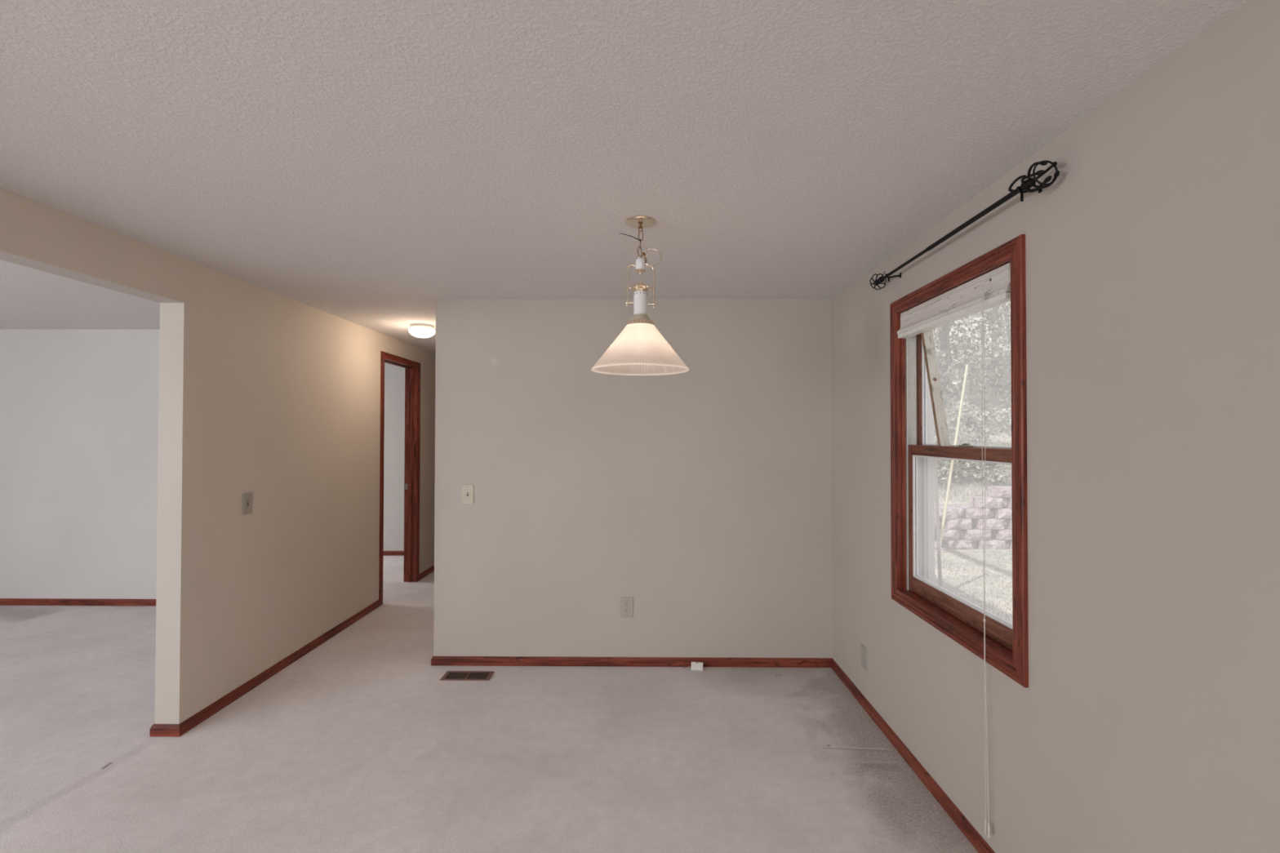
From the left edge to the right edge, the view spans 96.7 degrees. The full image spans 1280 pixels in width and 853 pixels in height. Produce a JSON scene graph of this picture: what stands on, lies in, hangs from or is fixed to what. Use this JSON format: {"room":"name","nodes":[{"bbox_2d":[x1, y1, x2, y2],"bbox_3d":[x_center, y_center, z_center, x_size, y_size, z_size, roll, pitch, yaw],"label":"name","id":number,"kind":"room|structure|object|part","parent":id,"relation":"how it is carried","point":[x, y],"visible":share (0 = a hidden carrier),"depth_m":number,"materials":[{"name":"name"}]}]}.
{"room":"dining room","nodes":[
{"label":"dining room","id":0,"kind":"room"},
{"bbox_2d":[0,328,159,599],"bbox_3d":[-4.806,0.363,5.139,4.706,2.470,0.090,0,-1,0],"label":"wall","id":1,"kind":"structure","parent":0,"point":[79,408],"depth_m":5.10,"materials":[{"name":"paint"}]},
{"bbox_2d":[0,598,155,605],"bbox_3d":[-4.816,1.568,5.072,4.693,0.058,0.013,0,-1,0],"label":"baseboard","id":2,"kind":"structure","parent":1,"relation":"attached to","point":[3,602],"depth_m":5.07,"materials":[{"name":"brown wood"}]},
{"bbox_2d":[0,187,435,724],"bbox_3d":[-2.415,0.343,2.040,0.125,2.440,10.050,0,-1,0],"label":"wall","id":3,"kind":"structure","parent":0,"point":[272,396],"depth_m":3.38,"materials":[{"name":"beige paint"}]},
{"bbox_2d":[149,724,179,737],"bbox_3d":[-2.410,1.545,2.891,0.152,0.058,0.013,0,-1,0],"label":"baseboard","id":4,"kind":"structure","parent":3,"relation":"attached to","point":[156,730],"depth_m":2.88,"materials":[{"name":"brown wood"}]},
{"bbox_2d":[242,492,253,515],"bbox_3d":[-2.332,0.458,3.391,0.019,0.128,0.080,0,-1,0],"label":"light switch","id":5,"kind":"object","parent":3,"relation":"attached to","point":[246,497],"visible":1,"depth_m":3.39,"materials":[{"name":"beige plastic"}]},
{"bbox_2d":[179,599,380,736],"bbox_3d":[-2.332,1.558,3.979,0.013,0.058,2.191,0,-1,0],"label":"baseboard","id":6,"kind":"structure","parent":3,"relation":"attached to","point":[196,719],"depth_m":3.55,"materials":[{"name":"brown wood"}]},
{"bbox_2d":[378,351,420,605],"bbox_3d":[-2.381,0.467,5.529,0.141,2.278,0.880,0,-1,0],"label":"door frame","id":7,"kind":"structure","parent":3,"relation":"in","point":[412,369],"depth_m":5.90,"materials":[{"name":"brown wood"}]},
{"bbox_3d":[-2.321,0.462,5.119,0.014,2.278,0.060,0,-1,0],"label":"casing","id":8,"kind":"part","parent":7,"relation":"part of","materials":[{"name":"brown wood"}]},
{"bbox_3d":[-2.316,-0.641,5.543,0.014,0.060,0.880,0,-1,0],"label":"casing","id":9,"kind":"part","parent":7,"relation":"part of","materials":[{"name":"brown wood"}]},
{"bbox_3d":[-2.314,0.473,5.939,0.014,2.278,0.060,0,-1,0],"label":"casing","id":10,"kind":"part","parent":7,"relation":"part of","materials":[{"name":"brown wood"}]},
{"bbox_2d":[419,564,434,580],"bbox_3d":[-2.312,1.590,6.502,0.013,0.058,1.093,0,-1,0],"label":"baseboard","id":11,"kind":"structure","parent":3,"relation":"attached to","point":[424,574],"depth_m":6.17,"materials":[{"name":"brown wood"}]},
{"bbox_2d":[383,362,404,551],"bbox_3d":[-4.490,0.405,7.261,4.106,2.440,0.120,0,-1,0],"label":"wall","id":12,"kind":"structure","parent":0,"point":[394,375],"depth_m":7.19,"materials":[{"name":"paint"}]},
{"bbox_2d":[382,551,404,555],"bbox_3d":[-4.392,1.595,7.179,3.906,0.058,0.013,0,-1,0],"label":"baseboard","id":13,"kind":"structure","parent":12,"relation":"attached to","point":[385,553],"depth_m":7.16,"materials":[{"name":"brown wood"}]},
{"bbox_2d":[0,555,977,852],"bbox_3d":[-2.961,1.623,2.118,8.750,0.120,10.470,0,-1,0],"label":"floor","id":14,"kind":"structure","parent":0,"point":[359,744],"depth_m":2.72,"materials":[{"name":"carpet"}]},
{"bbox_2d":[440,671,494,680],"bbox_3d":[-1.094,1.582,3.610,0.307,0.005,0.131,0,-1,0],"label":"floor vent","id":15,"kind":"object","parent":14,"relation":"in","point":[449,675],"visible":1,"depth_m":3.61,"materials":[{"name":"metal"}]},
{"bbox_2d":[683,662,702,671],"bbox_3d":[0.348,1.569,3.724,0.129,0.042,0.050,0,-1,8],"label":"cable box","id":16,"kind":"object","parent":14,"relation":"on","point":[698,666],"visible":1,"depth_m":3.71,"materials":[{"name":"white plastic"}]},
{"bbox_2d":[0,0,1247,354],"bbox_3d":[-2.957,-0.953,2.061,8.751,0.150,10.290,0,-1,0],"label":"ceiling","id":17,"kind":"structure","parent":0,"point":[369,164],"depth_m":1.70,"materials":[{"name":"white paint"}]},
{"bbox_2d":[408,323,435,337],"bbox_3d":[-1.819,-0.791,4.745,0.212,0.101,0.212,0,-1,0],"label":"ceiling light","id":18,"kind":"object","parent":17,"relation":"attached to","point":[417,330],"visible":1,"depth_m":4.67,"materials":[{"name":"glass"}]},
{"bbox_2d":[591,215,688,375],"bbox_3d":[0.002,-0.552,2.402,0.411,0.633,0.411,1,-1,-44],"label":"pendant lamp","id":19,"kind":"object","parent":17,"relation":"hanging from","point":[640,348],"visible":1,"depth_m":2.35,"materials":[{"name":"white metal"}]},
{"bbox_3d":[-0.045,-0.518,2.402,0.035,0.025,0.016,0,-1,0],"label":"yoke knob","id":20,"kind":"part","parent":19,"relation":"part of","materials":[{"name":"gold metal"}]},
{"bbox_3d":[-0.036,-0.605,2.403,0.045,0.165,0.012,0,-1,0],"label":"yoke arm","id":21,"kind":"part","parent":19,"relation":"part of","materials":[{"name":"gold metal"}]},
{"bbox_3d":[0.001,-0.330,2.399,0.411,0.191,0.411,0,-1,0],"label":"lamp shade","id":22,"kind":"part","parent":19,"relation":"part of","materials":[{"name":"white glass"}]},
{"bbox_2d":[628,279,652,314],"bbox_3d":[0.002,-0.546,2.402,0.100,0.149,0.100,0,-1,0],"label":"socket","id":23,"kind":"object","parent":19,"relation":"attached to","point":[640,290],"depth_m":2.38,"materials":[{"name":"white ceramic"}]},
{"bbox_3d":[0.039,-0.757,2.397,0.109,0.164,0.014,0,-1,0],"label":"lamp cord","id":24,"kind":"part","parent":19,"relation":"part of","materials":[{"name":"gold metal"}]},
{"bbox_3d":[0.040,-0.600,2.402,0.045,0.168,0.012,0,-1,0],"label":"yoke arm","id":25,"kind":"part","parent":19,"relation":"part of","materials":[{"name":"gold metal"}]},
{"bbox_3d":[0.049,-0.512,2.401,0.035,0.025,0.016,0,-1,0],"label":"yoke knob","id":26,"kind":"part","parent":19,"relation":"part of","materials":[{"name":"gold metal"}]},
{"bbox_2d":[433,299,832,657],"bbox_3d":[-0.048,0.370,3.850,2.647,2.440,0.120,0,-1,0],"label":"wall","id":27,"kind":"structure","parent":0,"point":[701,495],"depth_m":3.79,"materials":[{"name":"paint"}]},
{"bbox_2d":[461,484,473,503],"bbox_3d":[-1.150,0.452,3.788,0.080,0.128,0.019,0,-1,0],"label":"light switch","id":28,"kind":"object","parent":27,"relation":"attached to","point":[467,491],"visible":1,"depth_m":3.79,"materials":[{"name":"beige plastic"}]},
{"bbox_2d":[620,596,633,617],"bbox_3d":[-0.088,1.200,3.776,0.086,0.136,0.007,0,-1,0],"label":"wall outlet","id":29,"kind":"object","parent":27,"relation":"attached to","point":[626,602],"visible":1,"depth_m":3.77,"materials":[{"name":"beige plastic"}]},
{"bbox_2d":[431,656,831,667],"bbox_3d":[-0.057,1.560,3.769,2.660,0.058,0.013,0,-1,0],"label":"baseboard","id":30,"kind":"structure","parent":27,"relation":"attached to","point":[435,660],"depth_m":3.76,"materials":[{"name":"brown wood"}]},
{"bbox_2d":[831,0,1279,852],"bbox_3d":[1.326,0.328,0.383,0.155,2.440,7.034,0,-1,0],"label":"wall","id":31,"kind":"structure","parent":0,"point":[1147,720],"depth_m":1.47,"materials":[{"name":"paint"}]},
{"bbox_2d":[861,644,866,671],"bbox_3d":[1.266,1.306,3.217,0.006,0.128,0.080,0,-1,0],"label":"blank cover plate","id":32,"kind":"object","parent":31,"relation":"attached to","point":[864,650],"visible":1,"depth_m":3.21,"materials":[{"name":"grey plastic"}]},
{"bbox_2d":[831,657,995,852],"bbox_3d":[1.239,1.519,0.368,0.013,0.058,6.794,0,-1,0],"label":"baseboard","id":33,"kind":"structure","parent":31,"relation":"attached to","point":[957,817],"depth_m":2.54,"materials":[{"name":"brown wood"}]},
{"bbox_2d":[889,234,1028,688],"bbox_3d":[1.358,0.115,2.348,0.222,1.484,1.023,0,-1,0],"label":"window","id":34,"kind":"structure","parent":31,"relation":"in","point":[913,451],"depth_m":2.41,"materials":[{"name":"brown wood"}]},
{"bbox_3d":[1.259,0.121,2.815,0.017,1.476,0.062,0,-1,0],"label":"casing","id":35,"kind":"part","parent":34,"relation":"part of","materials":[{"name":"brown wood"}]},
{"bbox_3d":[1.424,0.115,2.347,0.090,1.484,1.023,0,-1,0],"label":"exterior trim","id":36,"kind":"part","parent":34,"relation":"part of","materials":[{"name":"paint"}]},
{"bbox_2d":[920,329,950,445],"bbox_3d":[1.331,-0.229,2.581,0.043,0.630,0.202,0,-1,0],"label":"stick","id":37,"kind":"object","parent":34,"relation":"on","point":[935,387],"visible":0.94,"depth_m":2.55,"materials":[{"name":"wood"}]},
{"bbox_2d":[897,262,1010,838],"bbox_3d":[1.269,0.452,2.351,0.066,2.019,0.841,0,-1,0],"label":"window blind","id":38,"kind":"object","parent":34,"relation":"attached to","point":[992,289],"visible":0.92,"depth_m":2.19,"materials":[{"name":"white plastic"}]},
{"bbox_3d":[1.280,-0.446,2.366,0.046,0.020,0.830,0,-1,0],"label":"blind rail","id":39,"kind":"part","parent":38,"relation":"part of","materials":[{"name":"white plastic"}]},
{"bbox_3d":[1.237,1.050,2.031,0.008,0.718,0.024,0,-1,0],"label":"lift cord","id":40,"kind":"part","parent":38,"relation":"part of","materials":[{"name":"white fabric"}]},
{"bbox_3d":[1.251,0.084,2.050,0.026,1.231,0.020,0,-1,0],"label":"lift cord","id":41,"kind":"part","parent":38,"relation":"part of","materials":[{"name":"white fabric"}]},
{"bbox_3d":[1.257,-0.592,2.357,0.017,0.062,0.994,0,-1,0],"label":"casing","id":42,"kind":"part","parent":34,"relation":"part of","materials":[{"name":"brown wood"}]},
{"bbox_3d":[1.254,0.822,2.340,0.017,0.062,0.994,0,-1,0],"label":"casing","id":43,"kind":"part","parent":34,"relation":"part of","materials":[{"name":"brown wood"}]},
{"bbox_3d":[1.323,0.108,2.348,0.034,0.048,0.791,0,-1,0],"label":"rail","id":44,"kind":"part","parent":34,"relation":"part of","materials":[{"name":"brown wood"}]},
{"bbox_3d":[1.322,0.753,2.340,0.034,0.072,0.791,0,-1,0],"label":"rail","id":45,"kind":"part","parent":34,"relation":"part of","materials":[{"name":"brown wood"}]},
{"bbox_3d":[1.252,0.109,1.882,0.017,1.476,0.062,0,-1,0],"label":"casing","id":46,"kind":"part","parent":34,"relation":"part of","materials":[{"name":"brown wood"}]},
{"bbox_2d":[870,160,1059,289],"bbox_3d":[1.213,-0.743,2.289,0.103,0.084,1.259,0,-1,0],"label":"curtain rod","id":47,"kind":"object","parent":31,"relation":"attached to","point":[1026,184],"visible":1,"depth_m":1.83,"materials":[{"name":"black metal"}]},
{"bbox_3d":[1.208,-0.740,2.618,0.014,0.014,0.475,0,-1,0],"label":"rod","id":48,"kind":"part","parent":47,"relation":"part of","materials":[{"name":"black metal"}]},
{"bbox_3d":[1.204,-0.747,2.071,0.018,0.018,0.620,0,-1,0],"label":"rod","id":49,"kind":"part","parent":47,"relation":"part of","materials":[{"name":"black metal"}]},
{"label":"outside","id":50,"kind":"structure","parent":0,"visible":0},
{"bbox_2d":[933,302,1011,503],"bbox_3d":[13.176,-3.658,21.178,42.000,10.134,25.530,0,-1,0],"label":"bank","id":51,"kind":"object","parent":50,"point":[993,401],"visible":0.01,"depth_m":16.21,"materials":[{"name":"plant"}]},
{"bbox_2d":[933,379,989,444],"bbox_3d":[5.976,-0.156,12.190,2.134,1.626,2.178,0,-1,14],"label":"shrub","id":52,"kind":"object","parent":51,"relation":"on","point":[953,428],"visible":0.09,"depth_m":11.54,"materials":[{"name":"green plant"}]},
{"bbox_2d":[933,308,990,422],"bbox_3d":[6.281,-2.083,13.405,3.236,4.798,3.156,0,-1,0],"label":"leafy tree","id":53,"kind":"object","parent":51,"relation":"on","point":[954,380],"visible":0.04,"depth_m":13.10,"materials":[{"name":"green plant"}]},
{"bbox_2d":[933,302,1010,388],"bbox_3d":[10.575,-4.391,17.249,4.343,6.515,4.458,0,-1,0],"label":"leafy tree","id":54,"kind":"object","parent":51,"relation":"on","point":[962,330],"visible":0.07,"depth_m":17.15,"materials":[{"name":"green plant"}]},
{"bbox_2d":[933,311,1011,416],"bbox_3d":[7.643,-2.813,14.675,3.449,5.845,3.586,0,-1,0],"label":"leafy tree","id":55,"kind":"object","parent":51,"relation":"on","point":[944,343],"visible":0.17,"depth_m":14.00,"materials":[{"name":"green plant"}]},
{"bbox_2d":[933,415,1011,486],"bbox_3d":[5.795,0.622,9.737,2.134,1.700,1.639,0,-1,39],"label":"shrub","id":56,"kind":"object","parent":51,"relation":"on","point":[990,468],"visible":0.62,"depth_m":9.47,"materials":[{"name":"green plant"}]},
{"bbox_2d":[934,422,1011,506],"bbox_3d":[4.932,0.650,9.584,2.119,1.566,2.146,0,-1,39],"label":"shrub","id":57,"kind":"object","parent":51,"relation":"on","point":[943,465],"visible":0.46,"depth_m":9.27,"materials":[{"name":"green plant"}]},
{"bbox_2d":[942,379,1011,446],"bbox_3d":[7.407,-0.294,12.569,2.546,1.647,2.073,0,-1,23],"label":"shrub","id":58,"kind":"object","parent":51,"relation":"on","point":[966,412],"visible":0.7,"depth_m":12.19,"materials":[{"name":"green plant"}]},
{"bbox_2d":[977,301,1011,432],"bbox_3d":[9.226,-2.568,14.058,3.902,5.553,3.772,0,-1,0],"label":"leafy tree","id":59,"kind":"object","parent":51,"relation":"on","point":[1005,322],"visible":0.04,"depth_m":13.56,"materials":[{"name":"green plant"}]},
{"bbox_2d":[982,355,1011,403],"bbox_3d":[11.187,-2.664,14.571,3.607,5.364,3.491,0,-1,0],"label":"leafy tree","id":60,"kind":"object","parent":51,"relation":"on","point":[993,379],"visible":0.02,"depth_m":15.63,"materials":[{"name":"green plant"}]},
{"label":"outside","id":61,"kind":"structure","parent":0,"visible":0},
{"bbox_2d":[934,439,1013,623],"bbox_3d":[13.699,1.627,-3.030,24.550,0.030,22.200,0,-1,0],"label":"lawn","id":62,"kind":"structure","parent":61,"point":[1006,551],"depth_m":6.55,"materials":[{"name":"plant"}]},
{"bbox_2d":[934,459,942,586],"bbox_3d":[3.071,1.033,5.863,0.083,1.377,0.034,0,-1,0],"label":"post","id":63,"kind":"object","parent":62,"relation":"on","point":[936,491],"visible":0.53,"depth_m":5.85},
{"bbox_2d":[940,364,968,549],"bbox_3d":[4.353,0.443,7.911,0.439,2.616,0.036,0,-1,0],"label":"pole","id":64,"kind":"object","parent":62,"relation":"on","point":[966,365],"visible":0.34,"depth_m":7.90,"materials":[{"name":"beige wood"}]},
{"bbox_2d":[934,486,1012,550],"bbox_3d":[7.276,1.329,8.215,10.275,0.892,0.322,0,-1,0],"label":"wall","id":65,"kind":"structure","parent":62,"relation":"on","point":[963,526],"depth_m":8.14,"materials":[{"name":"grey stone"}]}
]}

